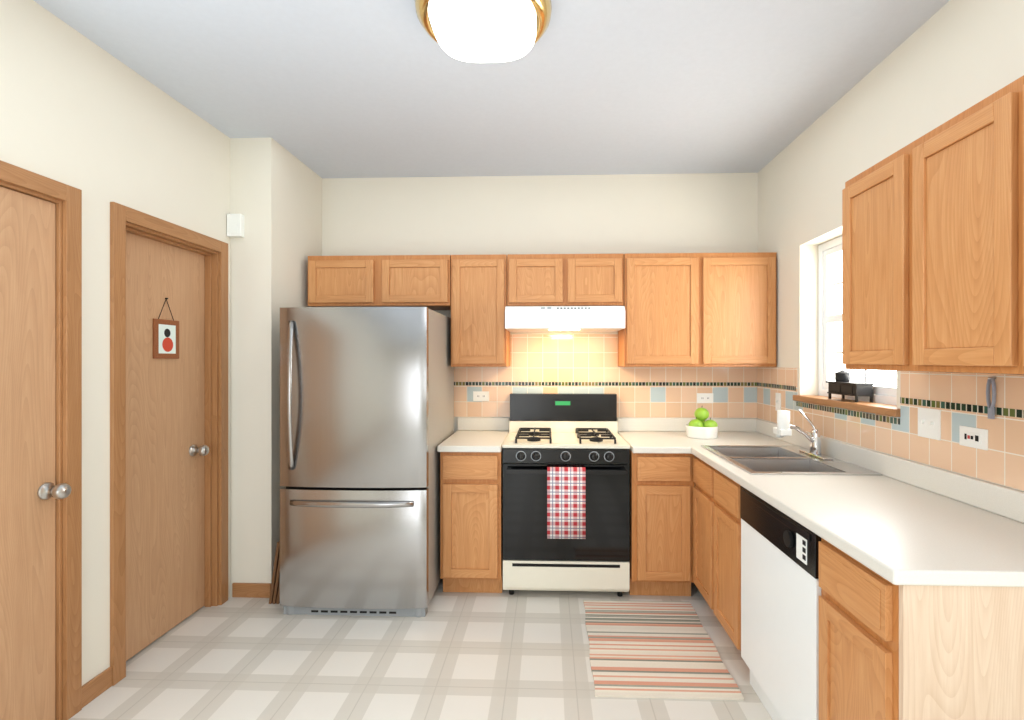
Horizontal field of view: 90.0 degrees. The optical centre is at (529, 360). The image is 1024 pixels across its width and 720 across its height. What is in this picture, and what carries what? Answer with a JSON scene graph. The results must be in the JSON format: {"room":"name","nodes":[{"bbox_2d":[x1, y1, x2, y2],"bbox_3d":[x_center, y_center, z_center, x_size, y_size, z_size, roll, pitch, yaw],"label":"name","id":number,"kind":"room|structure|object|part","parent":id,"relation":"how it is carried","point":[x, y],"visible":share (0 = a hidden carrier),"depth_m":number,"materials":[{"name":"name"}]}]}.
{"room":"kitchen","nodes":[
{"label":"kitchen","id":0,"kind":"room"},
{"bbox_2d":[0,0,229,685],"bbox_3d":[-1.962,0.040,0.480,0.130,2.760,5.215,0,0,2],"label":"wall","id":1,"kind":"structure","parent":0,"point":[100,127],"depth_m":2.17,"materials":[{"name":"paint"}]},
{"bbox_2d":[0,160,81,719],"bbox_3d":[-1.882,0.362,1.642,0.202,2.115,0.887,0,0,2],"label":"door","id":2,"kind":"structure","parent":1,"relation":"attached to","point":[40,447],"depth_m":1.94,"materials":[{"name":"brown wood"}]},
{"bbox_3d":[-1.812,0.500,1.963,0.085,0.066,0.066,0,0,2],"label":"door knob","id":3,"kind":"part","parent":2,"relation":"part of","materials":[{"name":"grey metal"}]},
{"bbox_2d":[110,202,227,685],"bbox_3d":[-1.873,0.362,2.639,0.147,2.115,0.803,0,0,2],"label":"door","id":4,"kind":"structure","parent":1,"relation":"attached to","point":[168,494],"depth_m":2.64,"materials":[{"name":"brown wood"}]},
{"bbox_2d":[153,298,178,358],"bbox_3d":[-1.878,-0.169,2.651,0.012,0.315,0.175,0,0,2],"label":"framed picture","id":5,"kind":"object","parent":4,"relation":"hanging from","point":[165,339],"visible":1,"depth_m":2.64,"materials":[{"name":"brown wood"}]},
{"bbox_3d":[-1.878,-0.269,2.651,0.012,0.114,0.108,0,0,2],"label":"picture cord","id":6,"kind":"part","parent":5,"relation":"part of","materials":[{"name":"black fabric"}]},
{"bbox_3d":[-1.834,0.500,2.855,0.085,0.066,0.066,0,0,2],"label":"door knob","id":7,"kind":"part","parent":4,"relation":"part of","materials":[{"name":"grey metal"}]},
{"bbox_2d":[82,583,270,707],"bbox_3d":[-1.752,1.377,0.816,0.265,0.085,5.903,0,0,2],"label":"baseboard","id":8,"kind":"structure","parent":1,"relation":"attached to","point":[96,686],"depth_m":2.23,"materials":[{"name":"brown wood"}]},
{"bbox_2d":[230,138,321,596],"bbox_3d":[-1.727,0.040,3.426,0.383,2.760,0.690,0,0,2],"label":"wall","id":9,"kind":"structure","parent":0,"point":[275,194],"depth_m":3.08,"materials":[{"name":"paint"}]},
{"bbox_2d":[227,214,243,237],"bbox_3d":[-1.756,-0.807,3.059,0.084,0.134,0.044,0,0,2],"label":"detector","id":10,"kind":"object","parent":9,"relation":"attached to","point":[235,225],"visible":1,"depth_m":3.04,"materials":[{"name":"white plastic"}]},
{"bbox_2d":[69,578,771,719],"bbox_3d":[-0.171,1.450,0.784,4.200,0.060,6.155,0,0,2],"label":"floor","id":11,"kind":"structure","parent":0,"point":[517,655],"depth_m":2.37,"materials":[{"name":"tile"}]},
{"bbox_2d":[269,541,279,603],"bbox_3d":[-1.460,1.240,3.171,0.109,0.360,0.370,0,0,2],"label":"paper bags","id":12,"kind":"object","parent":11,"relation":"on","point":[274,597],"visible":0.24,"depth_m":2.99},
{"bbox_2d":[280,307,453,616],"bbox_3d":[-0.964,0.562,3.218,0.824,1.716,0.920,0,0,2],"label":"fridge","id":13,"kind":"object","parent":11,"relation":"on","point":[366,411],"visible":0.98,"depth_m":2.82,"materials":[{"name":"metal"}]},
{"bbox_3d":[-0.983,0.289,2.794,0.698,1.023,0.071,0,0,2],"label":"handle","id":14,"kind":"part","parent":13,"relation":"part of","materials":[{"name":"metal"}]},
{"bbox_2d":[440,449,502,592],"bbox_3d":[-0.339,0.983,3.378,0.365,0.875,0.676,0,0,2],"label":"base cabinet","id":15,"kind":"object","parent":11,"relation":"on","point":[471,521],"visible":0.81,"depth_m":3.05,"materials":[{"name":"brown wood"}]},
{"bbox_2d":[437,417,508,451],"bbox_3d":[-0.345,0.476,3.374,0.379,0.134,0.686,0,0,2],"label":"countertop","id":16,"kind":"structure","parent":15,"relation":"on","point":[480,434],"depth_m":3.46,"materials":[{"name":"laminate"}]},
{"bbox_2d":[502,393,629,596],"bbox_3d":[0.227,0.827,3.317,0.761,1.186,0.725,0,0,2],"label":"range","id":17,"kind":"object","parent":11,"relation":"on","point":[566,492],"visible":1,"depth_m":3.04,"materials":[{"name":"metal"}]},
{"bbox_2d":[547,467,585,538],"bbox_3d":[0.215,0.824,2.981,0.221,0.407,0.051,0,0,2],"label":"towel","id":18,"kind":"object","parent":17,"relation":"hanging from","point":[566,486],"depth_m":2.96,"materials":[{"name":"fabric"}]},
{"bbox_2d":[629,449,694,595],"bbox_3d":[0.801,0.983,3.336,0.368,0.875,0.676,0,0,2],"label":"base cabinet","id":19,"kind":"object","parent":11,"relation":"on","point":[661,524],"visible":0.77,"depth_m":3.01,"materials":[{"name":"brown wood"}]},
{"bbox_2d":[617,418,688,453],"bbox_3d":[0.784,0.476,3.332,0.330,0.133,0.686,0,0,2],"label":"countertop","id":20,"kind":"structure","parent":19,"relation":"on","point":[643,435],"depth_m":3.46,"materials":[{"name":"laminate"}]},
{"bbox_2d":[583,600,743,700],"bbox_3d":[0.609,1.415,2.579,0.634,0.008,0.860,0,0,2],"label":"rug","id":21,"kind":"object","parent":11,"relation":"on","point":[656,649],"visible":1,"depth_m":2.47,"materials":[{"name":"multicoloured fabric"}]},
{"bbox_2d":[693,456,740,650],"bbox_3d":[1.264,0.983,2.626,0.645,0.875,0.746,0,0,2],"label":"base cabinet","id":22,"kind":"object","parent":11,"relation":"on","point":[716,543],"visible":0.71,"depth_m":2.56,"materials":[{"name":"brown wood"}]},
{"bbox_2d":[689,418,793,429],"bbox_3d":[1.308,0.476,3.316,0.480,0.133,0.680,0,0,2],"label":"countertop","id":23,"kind":"structure","parent":22,"relation":"on","point":[723,423],"depth_m":3.63,"materials":[{"name":"laminate"}]},
{"bbox_2d":[677,418,1023,586],"bbox_3d":[1.248,0.476,2.440,0.664,0.133,2.436,0,0,2],"label":"countertop","id":24,"kind":"structure","parent":22,"relation":"on","point":[901,521],"depth_m":1.68,"materials":[{"name":"laminate"}]},
{"bbox_2d":[686,408,717,438],"bbox_3d":[1.140,0.400,3.381,0.206,0.208,0.206,0,0,2],"label":"fruit bowl","id":25,"kind":"object","parent":24,"relation":"on","point":[699,427],"visible":1,"depth_m":3.32,"materials":[{"name":"white ceramic"}]},
{"bbox_2d":[701,445,882,475],"bbox_3d":[1.281,0.594,2.635,0.567,0.191,0.756,0,0,2],"label":"sink","id":26,"kind":"object","parent":24,"relation":"in","point":[768,460],"visible":0.38,"depth_m":2.62,"materials":[{"name":"metal"}]},
{"bbox_2d":[773,409,833,459],"bbox_3d":[1.395,0.375,2.686,0.275,0.245,0.270,0,0,2],"label":"faucet","id":27,"kind":"object","parent":24,"relation":"on","point":[783,428],"visible":1,"depth_m":2.64,"materials":[{"name":"silver metal"}]},
{"bbox_2d":[740,486,820,719],"bbox_3d":[1.226,0.986,1.932,0.637,0.868,0.635,0,0,2],"label":"dishwasher","id":28,"kind":"object","parent":11,"relation":"on","point":[780,591],"visible":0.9,"depth_m":1.88,"materials":[{"name":"white metal"}]},
{"bbox_2d":[819,538,1023,719],"bbox_3d":[1.220,0.983,1.424,0.645,0.875,0.375,0,0,2],"label":"base cabinet","id":29,"kind":"object","parent":11,"relation":"on","point":[888,650],"visible":0.85,"depth_m":1.25,"materials":[{"name":"brown wood"}]},
{"bbox_2d":[33,0,949,177],"bbox_3d":[-0.171,-1.370,0.784,4.200,0.060,6.155,0,0,2],"label":"ceiling","id":30,"kind":"structure","parent":0,"point":[356,88],"depth_m":2.42,"materials":[{"name":"paint"}]},
{"bbox_2d":[415,0,551,62],"bbox_3d":[-0.172,-1.267,1.942,0.514,0.146,0.514,0,0,2],"label":"ceiling light","id":31,"kind":"object","parent":30,"relation":"attached to","point":[481,31],"visible":1,"depth_m":1.87,"materials":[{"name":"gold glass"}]},
{"bbox_2d":[322,173,757,432],"bbox_3d":[-0.040,0.040,3.769,3.663,2.760,0.120,0,0,2],"label":"wall","id":32,"kind":"structure","parent":0,"point":[620,213],"depth_m":3.70,"materials":[{"name":"paint"}]},
{"bbox_2d":[308,252,775,366],"bbox_3d":[0.064,-0.333,3.537,3.105,0.746,0.331,0,0,2],"label":"upper cabinet","id":33,"kind":"object","parent":32,"relation":"attached to","point":[700,309],"visible":1,"depth_m":3.37,"materials":[{"name":"brown wood"}]},
{"bbox_2d":[505,306,624,332],"bbox_3d":[0.232,-0.274,3.456,0.755,0.144,0.480,0,0,2],"label":"range hood","id":34,"kind":"object","parent":33,"relation":"attached to","point":[527,319],"visible":1,"depth_m":3.22,"materials":[{"name":"white metal"}]},
{"bbox_2d":[454,334,756,417],"bbox_3d":[0.518,0.109,3.684,2.204,0.598,0.008,0,0,2],"label":"tiles","id":35,"kind":"structure","parent":32,"relation":"attached to","point":[563,357],"depth_m":3.68,"materials":[{"name":"beige tile"}]},
{"bbox_2d":[473,391,488,400],"bbox_3d":[-0.349,0.257,3.708,0.115,0.070,0.007,0,0,2],"label":"electrical outlet","id":36,"kind":"object","parent":35,"relation":"attached to","point":[480,395],"visible":1,"depth_m":3.71,"materials":[{"name":"white plastic"}]},
{"bbox_2d":[454,382,756,385],"bbox_3d":[0.516,0.167,3.679,2.202,0.025,0.002,0,0,2],"label":"tile border","id":37,"kind":"object","parent":35,"relation":"attached to","point":[621,383],"depth_m":3.67,"materials":[{"name":"tile"}]},
{"bbox_2d":[697,393,712,402],"bbox_3d":[1.254,0.267,3.650,0.115,0.070,0.007,0,0,2],"label":"electrical outlet","id":38,"kind":"object","parent":35,"relation":"attached to","point":[704,397],"visible":1,"depth_m":3.65,"materials":[{"name":"white plastic"}]},
{"bbox_2d":[758,0,1023,491],"bbox_3d":[1.599,0.040,0.694,0.160,2.760,5.905,0,0,2],"label":"wall","id":39,"kind":"structure","parent":0,"point":[949,60],"depth_m":2.44,"materials":[{"name":"paint"}]},
{"bbox_2d":[793,395,899,416],"bbox_3d":[1.627,0.221,2.612,0.134,0.034,0.908,0,0,2],"label":"window sill","id":40,"kind":"structure","parent":39,"relation":"attached to","point":[879,408],"depth_m":2.50,"materials":[{"name":"brown wood"}]},
{"bbox_2d":[826,367,875,401],"bbox_3d":[1.638,0.117,2.622,0.100,0.172,0.270,0,0,2],"label":"stove","id":41,"kind":"object","parent":40,"relation":"on","point":[842,385],"visible":1,"depth_m":2.59,"materials":[{"name":"metal"}]},
{"bbox_2d":[818,236,896,404],"bbox_3d":[1.717,-0.237,2.611,0.045,0.890,0.839,0,0,2],"label":"window","id":42,"kind":"structure","parent":39,"relation":"in","point":[828,250],"depth_m":2.95,"materials":[{"name":"white plastic"}]},
{"bbox_2d":[842,151,897,370],"bbox_3d":[1.388,-0.337,1.835,0.324,0.742,0.382,0,0,2],"label":"upper cabinet","id":43,"kind":"object","parent":39,"relation":"attached to","point":[870,198],"depth_m":1.85,"materials":[{"name":"brown wood"}]},
{"bbox_2d":[757,367,1023,490],"bbox_3d":[1.561,0.226,1.942,0.008,0.364,3.396,0,0,2],"label":"tiles","id":44,"kind":"structure","parent":39,"relation":"attached to","point":[1000,461],"depth_m":1.93,"materials":[{"name":"beige tile"}]},
{"bbox_2d":[775,393,780,410],"bbox_3d":[1.599,0.266,3.300,0.016,0.115,0.070,0,0,2],"label":"light switch","id":45,"kind":"object","parent":44,"relation":"attached to","point":[777,401],"visible":0.96,"depth_m":3.30,"materials":[{"name":"white plastic"}]},
{"bbox_2d":[757,382,1023,424],"bbox_3d":[1.556,0.212,1.942,0.002,0.116,3.394,0,0,2],"label":"tile border","id":46,"kind":"object","parent":44,"relation":"attached to","point":[977,409],"depth_m":2.10,"materials":[{"name":"tile"}]},
{"bbox_2d":[918,407,940,439],"bbox_3d":[1.551,0.244,1.994,0.016,0.115,0.115,0,0,2],"label":"double light switch","id":47,"kind":"object","parent":44,"relation":"attached to","point":[929,423],"visible":1,"depth_m":1.99,"materials":[{"name":"white plastic"}]},
{"bbox_2d":[959,425,987,449],"bbox_3d":[1.546,0.268,1.786,0.009,0.070,0.115,0,0,2],"label":"outlet","id":48,"kind":"object","parent":44,"relation":"attached to","point":[973,437],"visible":1,"depth_m":1.78,"materials":[{"name":"white plastic"}]},
{"bbox_2d":[986,377,996,418],"bbox_3d":[1.537,0.123,1.701,0.022,0.139,0.028,0,0,2],"label":"strap","id":49,"kind":"object","parent":44,"relation":"hanging from","point":[990,404],"visible":0.94,"depth_m":1.70,"materials":[{"name":"grey metal"}]},
{"bbox_2d":[898,101,981,372],"bbox_3d":[1.373,-0.337,1.420,0.324,0.742,0.450,0,0,2],"label":"upper cabinet","id":50,"kind":"object","parent":39,"relation":"attached to","point":[933,250],"depth_m":1.51,"materials":[{"name":"brown wood"}]},
{"bbox_2d":[982,75,1023,373],"bbox_3d":[1.360,-0.337,1.057,0.324,0.742,0.539,0,0,2],"label":"upper cabinet","id":51,"kind":"object","parent":39,"relation":"attached to","point":[1003,110],"depth_m":1.30,"materials":[{"name":"brown wood"}]},
{"label":"outside","id":52,"kind":"structure","parent":0,"visible":0},
{"bbox_2d":[832,252,896,386],"bbox_3d":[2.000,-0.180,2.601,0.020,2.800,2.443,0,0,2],"label":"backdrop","id":53,"kind":"structure","parent":52,"point":[886,378],"depth_m":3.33,"materials":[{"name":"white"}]}
]}

